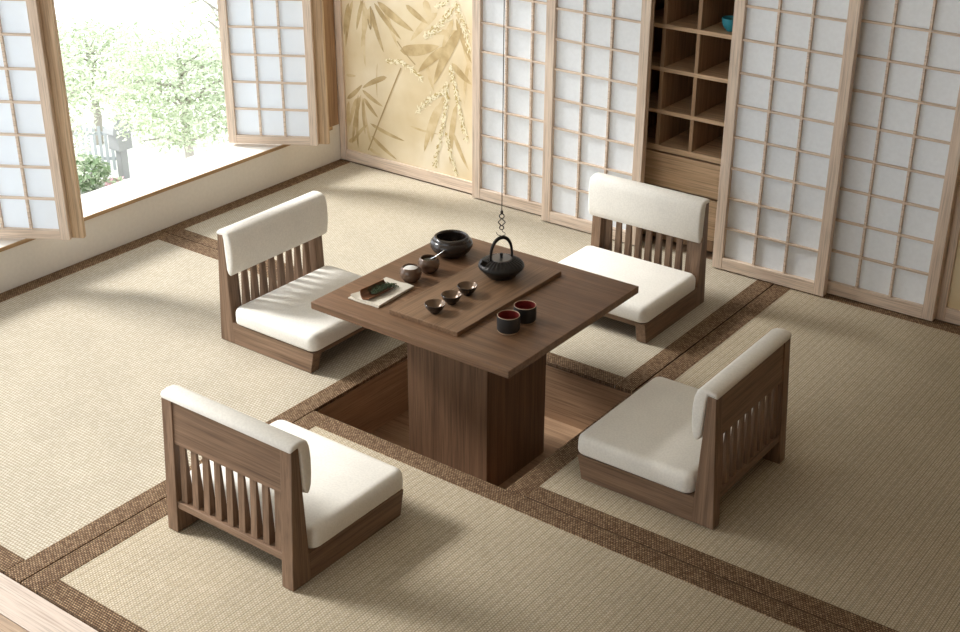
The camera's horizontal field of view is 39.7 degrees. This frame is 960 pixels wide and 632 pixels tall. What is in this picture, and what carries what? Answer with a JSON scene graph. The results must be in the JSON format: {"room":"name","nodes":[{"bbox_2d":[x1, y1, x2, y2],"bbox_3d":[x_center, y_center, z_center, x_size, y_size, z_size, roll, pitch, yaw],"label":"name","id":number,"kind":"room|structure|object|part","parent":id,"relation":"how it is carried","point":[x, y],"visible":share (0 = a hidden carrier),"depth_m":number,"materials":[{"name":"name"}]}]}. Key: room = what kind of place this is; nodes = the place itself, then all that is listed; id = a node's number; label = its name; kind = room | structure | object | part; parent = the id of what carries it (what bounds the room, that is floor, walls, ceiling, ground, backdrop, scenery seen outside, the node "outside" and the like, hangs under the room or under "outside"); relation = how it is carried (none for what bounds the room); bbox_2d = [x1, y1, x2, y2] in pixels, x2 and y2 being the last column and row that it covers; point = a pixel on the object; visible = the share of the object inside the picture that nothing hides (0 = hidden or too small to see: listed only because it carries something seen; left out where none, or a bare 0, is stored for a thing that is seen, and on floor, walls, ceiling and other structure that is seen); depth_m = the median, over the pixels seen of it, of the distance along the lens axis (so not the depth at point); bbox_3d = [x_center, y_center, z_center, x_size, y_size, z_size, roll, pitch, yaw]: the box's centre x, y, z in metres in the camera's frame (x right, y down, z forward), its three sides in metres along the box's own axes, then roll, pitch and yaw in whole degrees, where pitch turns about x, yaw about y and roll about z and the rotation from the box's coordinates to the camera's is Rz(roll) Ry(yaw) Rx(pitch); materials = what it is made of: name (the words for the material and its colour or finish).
{"room":"japanese tea room","nodes":[
{"label":"japanese tea room","id":0,"kind":"room"},
{"bbox_2d":[0,572,97,631],"bbox_3d":[-0.528,1.148,3.293,5.600,0.160,0.114,18,31,32],"label":"trim","id":1,"kind":"structure","parent":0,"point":[20,605],"depth_m":3.74,"materials":[{"name":"brown wood"}]},
{"bbox_2d":[0,0,343,292],"bbox_3d":[-2.574,0.446,5.327,0.230,6.500,6.620,18,31,32],"label":"wall","id":2,"kind":"structure","parent":0,"point":[32,260],"depth_m":6.27,"materials":[{"name":"white paint"}]},
{"bbox_2d":[0,0,338,251],"bbox_3d":[-2.156,-1.220,5.129,0.241,2.111,4.392,18,31,32],"label":"window","id":3,"kind":"structure","parent":2,"relation":"in","point":[98,202],"depth_m":6.45,"materials":[{"name":"brown wood"}]},
{"bbox_2d":[0,0,85,239],"bbox_3d":[-1.932,-1.247,5.218,0.514,2.020,0.052,2,26,5],"label":"screen","id":4,"kind":"object","parent":3,"relation":"attached to","point":[40,196],"visible":1,"depth_m":5.44,"materials":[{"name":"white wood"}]},
{"bbox_3d":[-1.963,-0.354,5.644,0.378,0.042,0.025,2,26,5],"label":"rail","id":5,"kind":"part","parent":4,"relation":"part of","materials":[{"name":"brown wood"}]},
{"bbox_3d":[-1.931,-1.253,5.231,0.514,2.020,0.024,2,26,5],"label":"frame","id":6,"kind":"part","parent":4,"relation":"part of","materials":[{"name":"beige wood"}]},
{"bbox_3d":[-2.178,-0.271,5.572,0.234,0.016,4.340,18,31,32],"label":"sill","id":7,"kind":"part","parent":3,"relation":"part of","materials":[{"name":"white paint"}]},
{"bbox_2d":[217,0,329,145],"bbox_3d":[-1.019,-1.790,6.334,0.514,2.020,0.052,2,26,5],"label":"screen","id":8,"kind":"object","parent":3,"relation":"attached to","point":[273,52],"visible":1,"depth_m":6.60,"materials":[{"name":"white translucent paper"},{"name":"light oak wood"}]},
{"bbox_3d":[-1.050,-0.897,6.759,0.378,0.042,0.025,2,26,5],"label":"rail","id":9,"kind":"part","parent":8,"relation":"part of","materials":[{"name":"brown wood"}]},
{"bbox_3d":[-1.018,-1.796,6.346,0.514,2.020,0.024,2,26,5],"label":"frame","id":10,"kind":"part","parent":8,"relation":"part of","materials":[{"name":"beige wood"}]},
{"bbox_2d":[0,160,959,631],"bbox_3d":[-0.240,0.979,3.642,5.600,0.159,6.599,18,31,32],"label":"floor","id":11,"kind":"structure","parent":0,"point":[6,625],"depth_m":6.07,"materials":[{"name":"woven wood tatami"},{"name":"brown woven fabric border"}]},
{"bbox_2d":[0,231,406,584],"bbox_3d":[-1.426,0.191,5.078,1.739,0.015,2.047,18,31,32],"label":"mat","id":12,"kind":"object","parent":11,"relation":"on","point":[89,348],"visible":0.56,"depth_m":4.96,"materials":[{"name":"beige wicker"}]},
{"bbox_2d":[217,191,365,372],"bbox_3d":[-0.660,-0.150,5.223,0.512,0.474,0.549,18,31,32],"label":"chair","id":13,"kind":"object","parent":12,"relation":"on","point":[279,322],"visible":0.89,"depth_m":5.18,"materials":[{"name":"beige fabric"}]},
{"bbox_3d":[-0.981,-0.113,5.167,0.078,0.455,0.044,18,31,32],"label":"post","id":14,"kind":"part","parent":13,"relation":"part of","materials":[{"name":"brown wood"}]},
{"bbox_2d":[217,191,327,275],"bbox_3d":[-0.812,-0.332,5.260,0.080,0.182,0.540,18,31,32],"label":"cushion","id":15,"kind":"object","parent":13,"relation":"on","point":[244,244],"depth_m":5.20,"materials":[{"name":"beige fabric"}]},
{"bbox_3d":[-0.782,0.116,5.114,0.429,0.092,0.044,18,31,32],"label":"rail","id":16,"kind":"part","parent":13,"relation":"part of","materials":[{"name":"brown wood"}]},
{"bbox_2d":[236,266,361,351],"bbox_3d":[-0.628,-0.041,5.250,0.430,0.070,0.549,18,31,32],"label":"seat cushion","id":17,"kind":"object","parent":13,"relation":"on","point":[284,316],"depth_m":5.11,"materials":[{"name":"beige fabric"}]},
{"bbox_3d":[-0.688,-0.285,5.520,0.078,0.455,0.044,18,31,32],"label":"post","id":18,"kind":"part","parent":13,"relation":"part of","materials":[{"name":"brown wood"}]},
{"bbox_2d":[22,411,850,631],"bbox_3d":[0.580,1.073,3.290,3.853,0.015,1.243,18,31,32],"label":"mat","id":19,"kind":"object","parent":11,"relation":"on","point":[464,552],"visible":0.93,"depth_m":3.88,"materials":[{"name":"beige wicker"}]},
{"bbox_2d":[160,385,402,591],"bbox_3d":[-0.598,0.422,4.053,0.546,0.474,0.512,18,31,32],"label":"chair","id":20,"kind":"object","parent":19,"relation":"on","point":[302,497],"visible":1,"depth_m":3.91,"materials":[{"name":"brown wood"}]},
{"bbox_3d":[-0.923,0.443,4.031,0.044,0.455,0.078,18,31,32],"label":"post","id":21,"kind":"part","parent":20,"relation":"part of","materials":[{"name":"brown wood"}]},
{"bbox_3d":[-0.725,0.368,3.835,0.443,0.147,0.036,18,31,32],"label":"panel","id":22,"kind":"part","parent":20,"relation":"part of","materials":[{"name":"brown wood"}]},
{"bbox_3d":[-0.735,0.629,3.949,0.443,0.022,0.034,18,31,32],"label":"rail","id":23,"kind":"part","parent":20,"relation":"part of","materials":[{"name":"brown wood"}]},
{"bbox_2d":[160,385,310,492],"bbox_3d":[-0.711,0.357,3.852,0.538,0.182,0.080,18,31,32],"label":"cushion","id":24,"kind":"object","parent":20,"relation":"on","point":[272,457],"depth_m":3.81,"materials":[{"name":"beige fabric"}]},
{"bbox_3d":[-0.532,0.572,3.770,0.044,0.455,0.078,18,31,32],"label":"post","id":25,"kind":"part","parent":20,"relation":"part of","materials":[{"name":"brown wood"}]},
{"bbox_2d":[190,420,402,547],"bbox_3d":[-0.574,0.507,4.131,0.546,0.070,0.430,18,31,32],"label":"seat cushion","id":26,"kind":"object","parent":20,"relation":"on","point":[348,486],"depth_m":4.05,"materials":[{"name":"beige fabric"}]},
{"bbox_3d":[-0.384,0.648,4.029,0.044,0.092,0.429,18,31,32],"label":"rail","id":27,"kind":"part","parent":20,"relation":"part of","materials":[{"name":"brown wood"}]},
{"bbox_2d":[161,159,773,393],"bbox_3d":[-0.097,-0.280,6.050,2.583,0.015,1.264,18,31,32],"label":"mat","id":28,"kind":"object","parent":11,"relation":"on","point":[376,218],"visible":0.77,"depth_m":6.21,"materials":[{"name":"beige wicker"}]},
{"bbox_2d":[558,172,709,342],"bbox_3d":[0.580,-0.253,5.443,0.541,0.474,0.512,18,31,32],"label":"chair","id":29,"kind":"object","parent":28,"relation":"on","point":[666,294],"visible":0.94,"depth_m":5.47,"materials":[{"name":"beige fabric"}]},
{"bbox_3d":[0.516,-0.385,5.733,0.044,0.455,0.078,18,31,32],"label":"post","id":30,"kind":"part","parent":29,"relation":"part of","materials":[{"name":"brown wood"}]},
{"bbox_2d":[558,246,695,322],"bbox_3d":[0.555,-0.140,5.462,0.541,0.070,0.430,18,31,32],"label":"seat cushion","id":31,"kind":"object","parent":29,"relation":"on","point":[662,289],"depth_m":5.42,"materials":[{"name":"beige fabric"}]},
{"bbox_2d":[588,172,709,242],"bbox_3d":[0.694,-0.452,5.516,0.532,0.182,0.080,18,31,32],"label":"cushion","id":32,"kind":"object","parent":29,"relation":"on","point":[671,213],"depth_m":5.47,"materials":[{"name":"beige fabric"}]},
{"bbox_3d":[0.754,-0.007,5.375,0.044,0.092,0.429,18,31,32],"label":"rail","id":33,"kind":"part","parent":29,"relation":"part of","materials":[{"name":"brown wood"}]},
{"bbox_3d":[0.903,-0.257,5.475,0.044,0.455,0.078,18,31,32],"label":"post","id":34,"kind":"part","parent":29,"relation":"part of","materials":[{"name":"brown wood"}]},
{"bbox_2d":[316,359,629,489],"bbox_3d":[-0.017,0.436,4.895,0.884,0.254,0.844,18,31,32],"label":"pit","id":35,"kind":"object","parent":11,"relation":"attached to","point":[379,407],"depth_m":5.07,"materials":[{"name":"brown wood"}]},
{"bbox_2d":[311,238,638,485],"bbox_3d":[-0.011,0.219,4.809,0.842,0.660,0.798,18,31,32],"label":"table","id":36,"kind":"object","parent":35,"relation":"on","point":[476,397],"visible":0.64,"depth_m":4.65,"materials":[{"name":"brown wood"}]},
{"bbox_2d":[348,277,413,307],"bbox_3d":[-0.346,-0.088,4.659,0.133,0.020,0.202,17,31,31],"label":"napkin","id":37,"kind":"object","parent":36,"relation":"on","point":[384,298],"visible":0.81,"depth_m":4.62,"materials":[{"name":"fabric"}]},
{"bbox_2d":[360,279,393,299],"bbox_3d":[-0.362,-0.090,4.630,0.050,0.028,0.132,21,33,36],"label":"scoop","id":38,"kind":"object","parent":37,"relation":"on","point":[364,292],"visible":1,"depth_m":4.62,"materials":[{"name":"brown wood"}]},
{"bbox_2d":[369,282,398,293],"bbox_3d":[-0.339,-0.100,4.652,0.050,0.024,0.120,21,33,36],"label":"tea leaves","id":39,"kind":"object","parent":38,"relation":"in","point":[380,288],"visible":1,"depth_m":4.64,"materials":[{"name":"green plant"}]},
{"bbox_2d":[400,263,421,282],"bbox_3d":[-0.248,-0.151,4.750,0.080,0.056,0.080,18,31,32],"label":"pot","id":40,"kind":"object","parent":36,"relation":"on","point":[409,272],"visible":1,"depth_m":4.72,"materials":[{"name":"brown ceramic"}]},
{"bbox_2d":[418,254,439,273],"bbox_3d":[-0.186,-0.187,4.823,0.080,0.056,0.080,18,31,32],"label":"pot","id":41,"kind":"object","parent":36,"relation":"on","point":[427,266],"visible":0.98,"depth_m":4.80,"materials":[{"name":"brown ceramic"}]},
{"bbox_2d":[430,229,472,258],"bbox_3d":[-0.107,-0.266,4.963,0.161,0.074,0.161,18,31,32],"label":"bowl","id":42,"kind":"object","parent":36,"relation":"on","point":[455,243],"visible":1,"depth_m":4.92,"materials":[{"name":"ceramic"}]},
{"bbox_2d":[389,252,560,336],"bbox_3d":[-0.007,-0.085,4.661,0.292,0.016,0.618,18,31,32],"label":"serving board","id":43,"kind":"object","parent":36,"relation":"on","point":[490,297],"visible":0.89,"depth_m":4.59,"materials":[{"name":"brown wood"}]},
{"bbox_2d":[424,299,444,313],"bbox_3d":[-0.152,-0.028,4.487,0.070,0.034,0.070,18,31,32],"label":"bowl","id":44,"kind":"object","parent":43,"relation":"on","point":[434,306],"visible":1,"depth_m":4.50,"materials":[{"name":"ceramic"}]},
{"bbox_2d":[441,290,461,304],"bbox_3d":[-0.098,-0.059,4.551,0.070,0.034,0.070,-12,29,-24],"label":"bowl","id":45,"kind":"object","parent":43,"relation":"on","point":[451,297],"visible":1,"depth_m":4.56,"materials":[{"name":"ceramic"}]},
{"bbox_2d":[457,281,476,295],"bbox_3d":[-0.044,-0.092,4.617,0.070,0.034,0.070,0,26,0],"label":"bowl","id":46,"kind":"object","parent":43,"relation":"on","point":[466,288],"visible":1,"depth_m":4.62,"materials":[{"name":"ceramic"}]},
{"bbox_2d":[478,236,524,280],"bbox_3d":[0.075,-0.214,4.731,0.168,0.155,0.167,-13,29,-24],"label":"kettle","id":47,"kind":"object","parent":43,"relation":"on","point":[501,266],"visible":1,"depth_m":4.70,"materials":[{"name":"metal"}]},
{"bbox_3d":[0.016,-0.184,4.717,0.039,0.036,0.026,-13,29,-24],"label":"spout","id":48,"kind":"part","parent":47,"relation":"part of","materials":[{"name":"metal"}]},
{"bbox_3d":[0.076,-0.244,4.717,0.094,0.089,0.013,-13,29,-24],"label":"handle","id":49,"kind":"part","parent":47,"relation":"part of","materials":[{"name":"metal"}]},
{"bbox_3d":[0.076,-0.206,4.735,0.077,0.006,0.077,-13,29,-24],"label":"lid","id":50,"kind":"part","parent":47,"relation":"part of","materials":[{"name":"grey metal"}]},
{"bbox_2d":[497,310,519,334],"bbox_3d":[0.094,0.022,4.393,0.078,0.059,0.078,18,31,32],"label":"tea cup","id":51,"kind":"object","parent":36,"relation":"on","point":[508,321],"visible":1,"depth_m":4.37,"materials":[{"name":"ceramic"}]},
{"bbox_2d":[513,300,536,324],"bbox_3d":[0.151,-0.011,4.462,0.078,0.059,0.078,18,31,32],"label":"tea cup","id":52,"kind":"object","parent":36,"relation":"on","point":[527,309],"visible":0.84,"depth_m":4.44,"materials":[{"name":"ceramic"}]},
{"bbox_2d":[642,0,734,251],"bbox_3d":[1.087,-1.233,5.771,1.120,1.950,0.310,18,31,32],"label":"tall cabinet","id":53,"kind":"object","parent":11,"relation":"on","point":[691,48],"visible":0.09,"depth_m":5.94,"materials":[{"name":"brown wood"}]},
{"bbox_3d":[0.999,-0.448,6.028,1.076,0.192,0.018,18,31,32],"label":"drawer","id":54,"kind":"part","parent":53,"relation":"part of","materials":[{"name":"brown wood"}]},
{"bbox_3d":[1.000,-0.614,5.947,1.076,0.158,0.018,18,31,32],"label":"cabinet door","id":55,"kind":"part","parent":53,"relation":"part of","materials":[{"name":"brown wood"}]},
{"bbox_3d":[1.083,-0.754,6.002,1.080,0.026,0.302,18,31,32],"label":"shelf","id":56,"kind":"part","parent":53,"relation":"part of","materials":[{"name":"brown wood"}]},
{"bbox_3d":[1.083,-0.906,5.928,1.080,0.018,0.302,18,31,32],"label":"shelf","id":57,"kind":"part","parent":53,"relation":"part of","materials":[{"name":"brown wood"}]},
{"bbox_3d":[1.084,-1.078,5.843,1.080,0.018,0.302,18,31,32],"label":"shelf","id":58,"kind":"part","parent":53,"relation":"part of","materials":[{"name":"brown wood"}]},
{"bbox_3d":[1.085,-1.250,5.759,1.080,0.018,0.302,18,31,32],"label":"shelf","id":59,"kind":"part","parent":53,"relation":"part of","materials":[{"name":"brown wood"}]},
{"bbox_2d":[722,16,733,31],"bbox_3d":[1.068,-1.242,5.658,0.079,0.056,0.079,18,31,32],"label":"bowl","id":60,"kind":"object","parent":53,"relation":"on","point":[727,21],"visible":0.56,"depth_m":5.64,"materials":[{"name":"ceramic"}]},
{"bbox_2d":[507,284,959,631],"bbox_3d":[1.910,0.602,4.262,3.009,0.015,2.069,18,31,32],"label":"mat","id":61,"kind":"object","parent":11,"relation":"on","point":[857,528],"visible":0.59,"depth_m":4.34,"materials":[{"name":"beige wicker"}]},
{"bbox_2d":[578,328,791,529],"bbox_3d":[0.670,0.291,4.330,0.512,0.474,0.530,18,31,32],"label":"chair","id":62,"kind":"object","parent":61,"relation":"on","point":[673,447],"visible":1,"depth_m":4.22,"materials":[{"name":"beige fabric"}]},
{"bbox_3d":[0.503,0.538,4.261,0.429,0.092,0.043,18,31,32],"label":"rail","id":63,"kind":"part","parent":62,"relation":"part of","materials":[{"name":"brown wood"}]},
{"bbox_2d":[578,377,752,492],"bbox_3d":[0.637,0.379,4.400,0.430,0.070,0.530,18,31,32],"label":"seat cushion","id":64,"kind":"object","parent":62,"relation":"on","point":[648,439],"depth_m":4.29,"materials":[{"name":"beige fabric"}]},
{"bbox_3d":[0.703,0.441,4.048,0.078,0.455,0.043,18,31,32],"label":"post","id":65,"kind":"part","parent":62,"relation":"part of","materials":[{"name":"brown wood"}]},
{"bbox_2d":[692,328,791,439],"bbox_3d":[0.823,0.210,4.164,0.080,0.182,0.522,18,31,32],"label":"cushion","id":66,"kind":"object","parent":62,"relation":"on","point":[718,406],"depth_m":4.10,"materials":[{"name":"beige fabric"}]},
{"bbox_3d":[0.853,0.478,4.269,0.034,0.022,0.430,18,31,32],"label":"rail","id":67,"kind":"part","parent":62,"relation":"part of","materials":[{"name":"brown wood"}]},
{"bbox_3d":[0.842,0.218,4.153,0.036,0.147,0.430,18,31,32],"label":"panel","id":68,"kind":"part","parent":62,"relation":"part of","materials":[{"name":"brown wood"}]},
{"bbox_3d":[0.985,0.275,4.389,0.078,0.455,0.043,18,31,32],"label":"post","id":69,"kind":"part","parent":62,"relation":"part of","materials":[{"name":"brown wood"}]},
{"bbox_3d":[1.615,-1.411,5.240,5.600,3.060,0.600,18,31,32],"label":"wall","id":70,"kind":"structure","parent":0,"visible":0},
{"bbox_2d":[334,0,471,193],"bbox_3d":[-0.365,-1.610,6.529,0.935,1.950,0.034,18,31,32],"label":"painted panel","id":71,"kind":"object","parent":70,"relation":"attached to","point":[404,67],"visible":0.99,"depth_m":6.75,"materials":[{"name":"beige paper"}]},
{"bbox_3d":[-0.368,-0.762,6.944,0.847,0.062,0.032,18,31,32],"label":"rail","id":72,"kind":"part","parent":71,"relation":"part of","materials":[{"name":"brown wood"}]},
{"bbox_2d":[472,0,546,214],"bbox_3d":[0.185,-1.410,6.115,0.529,1.950,0.034,18,31,32],"label":"door","id":73,"kind":"structure","parent":70,"relation":"in","point":[524,21],"depth_m":6.34,"materials":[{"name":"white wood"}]},
{"bbox_3d":[0.182,-0.558,6.532,0.435,0.054,0.032,18,31,32],"label":"rail","id":74,"kind":"part","parent":73,"relation":"part of","materials":[{"name":"brown wood"}]},
{"bbox_2d":[541,0,654,244],"bbox_3d":[0.521,-1.274,5.839,0.533,1.950,0.034,18,31,32],"label":"door","id":75,"kind":"structure","parent":70,"relation":"in","point":[598,53],"depth_m":5.98,"materials":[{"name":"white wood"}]},
{"bbox_3d":[0.518,-0.422,6.256,0.439,0.054,0.032,18,31,32],"label":"rail","id":76,"kind":"part","parent":75,"relation":"part of","materials":[{"name":"brown wood"}]},
{"bbox_2d":[712,0,863,296],"bbox_3d":[1.254,-1.032,5.350,0.526,1.950,0.034,18,31,32],"label":"door","id":77,"kind":"structure","parent":70,"relation":"in","point":[792,65],"depth_m":5.49,"materials":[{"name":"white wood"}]},
{"bbox_3d":[1.250,-0.180,5.767,0.432,0.054,0.032,18,31,32],"label":"rail","id":78,"kind":"part","parent":77,"relation":"part of","materials":[{"name":"brown wood"}]},
{"bbox_2d":[826,0,959,320],"bbox_3d":[1.644,-0.928,5.142,0.527,1.950,0.034,18,31,32],"label":"door","id":79,"kind":"structure","parent":70,"relation":"in","point":[901,167],"depth_m":5.27,"materials":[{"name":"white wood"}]},
{"bbox_3d":[1.641,-0.077,5.558,0.433,0.054,0.032,18,31,32],"label":"rail","id":80,"kind":"part","parent":79,"relation":"part of","materials":[{"name":"brown wood"}]},
{"bbox_2d":[935,175,959,324],"bbox_3d":[2.245,-0.749,4.788,0.930,1.950,0.034,18,31,32],"label":"painted panel","id":81,"kind":"object","parent":70,"relation":"attached to","point":[948,305],"visible":1,"depth_m":5.35,"materials":[{"name":"brown wood"}]},
{"bbox_3d":[2.241,0.100,5.203,0.842,0.062,0.032,18,31,32],"label":"rail","id":82,"kind":"part","parent":81,"relation":"part of","materials":[{"name":"brown wood"}]},
{"bbox_3d":[-0.253,-1.778,2.380,5.930,0.100,6.700,18,31,32],"label":"ceiling","id":83,"kind":"structure","parent":0,"visible":0},
{"bbox_2d":[496,204,505,235],"bbox_3d":[0.074,-0.339,4.670,0.031,0.117,0.011,0,26,0],"label":"hook","id":84,"kind":"object","parent":83,"relation":"hanging from","point":[501,211],"depth_m":4.67,"materials":[{"name":"metal"}]},
{"bbox_2d":[502,114,502,190],"bbox_3d":[0.077,-0.561,4.561,0.005,0.274,0.011,0,26,0],"label":"hook","id":85,"kind":"object","parent":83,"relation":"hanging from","point":[502,114],"depth_m":4.56,"materials":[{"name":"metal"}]},
{"bbox_2d":[503,24,503,102],"bbox_3d":[0.078,-0.840,4.425,0.005,0.264,0.011,0,26,0],"label":"hook","id":86,"kind":"object","parent":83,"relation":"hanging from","point":[503,24],"depth_m":4.42,"materials":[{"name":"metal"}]},
{"label":"outside","id":87,"kind":"structure","parent":0,"visible":0},
{"bbox_2d":[54,0,228,194],"bbox_3d":[-18.960,-9.352,31.987,59.760,0.200,100.000,18,31,32],"label":"sky","id":88,"kind":"structure","parent":87,"point":[142,159],"depth_m":22.90,"materials":[{"name":"white"}]},
{"bbox_2d":[57,21,98,171],"bbox_3d":[-3.690,-1.216,11.948,0.728,2.905,0.674,18,31,32],"label":"tree","id":89,"kind":"object","parent":88,"relation":"on","point":[80,132],"visible":0.24,"depth_m":11.60,"materials":[{"name":"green plant"}]},
{"bbox_2d":[75,152,112,191],"bbox_3d":[-4.685,-1.706,15.739,0.669,0.476,0.651,18,31,32],"label":"bush","id":90,"kind":"object","parent":88,"relation":"on","point":[86,181],"visible":0.66,"depth_m":15.66,"materials":[{"name":"green plant"}]},
{"bbox_2d":[71,126,116,169],"bbox_3d":[-4.796,-2.072,16.350,0.900,0.560,0.045,0,26,1],"label":"fence","id":91,"kind":"object","parent":88,"relation":"on","point":[98,132],"visible":0.17,"depth_m":16.32,"materials":[{"name":"white paint"}]},
{"bbox_2d":[56,9,162,144],"bbox_3d":[-4.984,-3.009,16.990,2.003,1.692,1.846,18,31,32],"label":"tree","id":92,"kind":"object","parent":88,"relation":"on","point":[92,34],"visible":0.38,"depth_m":16.70,"materials":[{"name":"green plant"}]},
{"bbox_2d":[105,176,125,186],"bbox_3d":[-4.271,-1.525,15.627,0.337,0.262,0.346,-6,27,-12],"label":"flowering bush","id":93,"kind":"object","parent":88,"relation":"on","point":[110,180],"visible":0.27,"depth_m":15.56,"materials":[{"name":"pink plant"}]},
{"bbox_2d":[103,114,133,178],"bbox_3d":[-4.294,-2.014,15.893,0.380,0.860,0.329,18,31,32],"label":"lantern","id":94,"kind":"object","parent":88,"relation":"on","point":[115,143],"visible":0.7,"depth_m":15.81,"materials":[{"name":"grey stone"}]},
{"bbox_3d":[-4.295,-1.816,15.990,0.100,0.420,0.100,18,31,32],"label":"post","id":95,"kind":"part","parent":94,"relation":"part of","materials":[{"name":"grey stone"}]},
{"bbox_2d":[90,16,228,157],"bbox_3d":[-3.337,-2.253,14.953,2.016,2.133,1.939,18,31,32],"label":"tree","id":96,"kind":"object","parent":88,"relation":"on","point":[180,92],"visible":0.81,"depth_m":14.49,"materials":[{"name":"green plant"}]},
{"bbox_2d":[172,0,226,127],"bbox_3d":[-3.344,-3.931,17.127,1.237,3.235,1.244,18,31,32],"label":"tree","id":97,"kind":"object","parent":88,"relation":"on","point":[214,9],"visible":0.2,"depth_m":17.08,"materials":[{"name":"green plant"}]}
]}

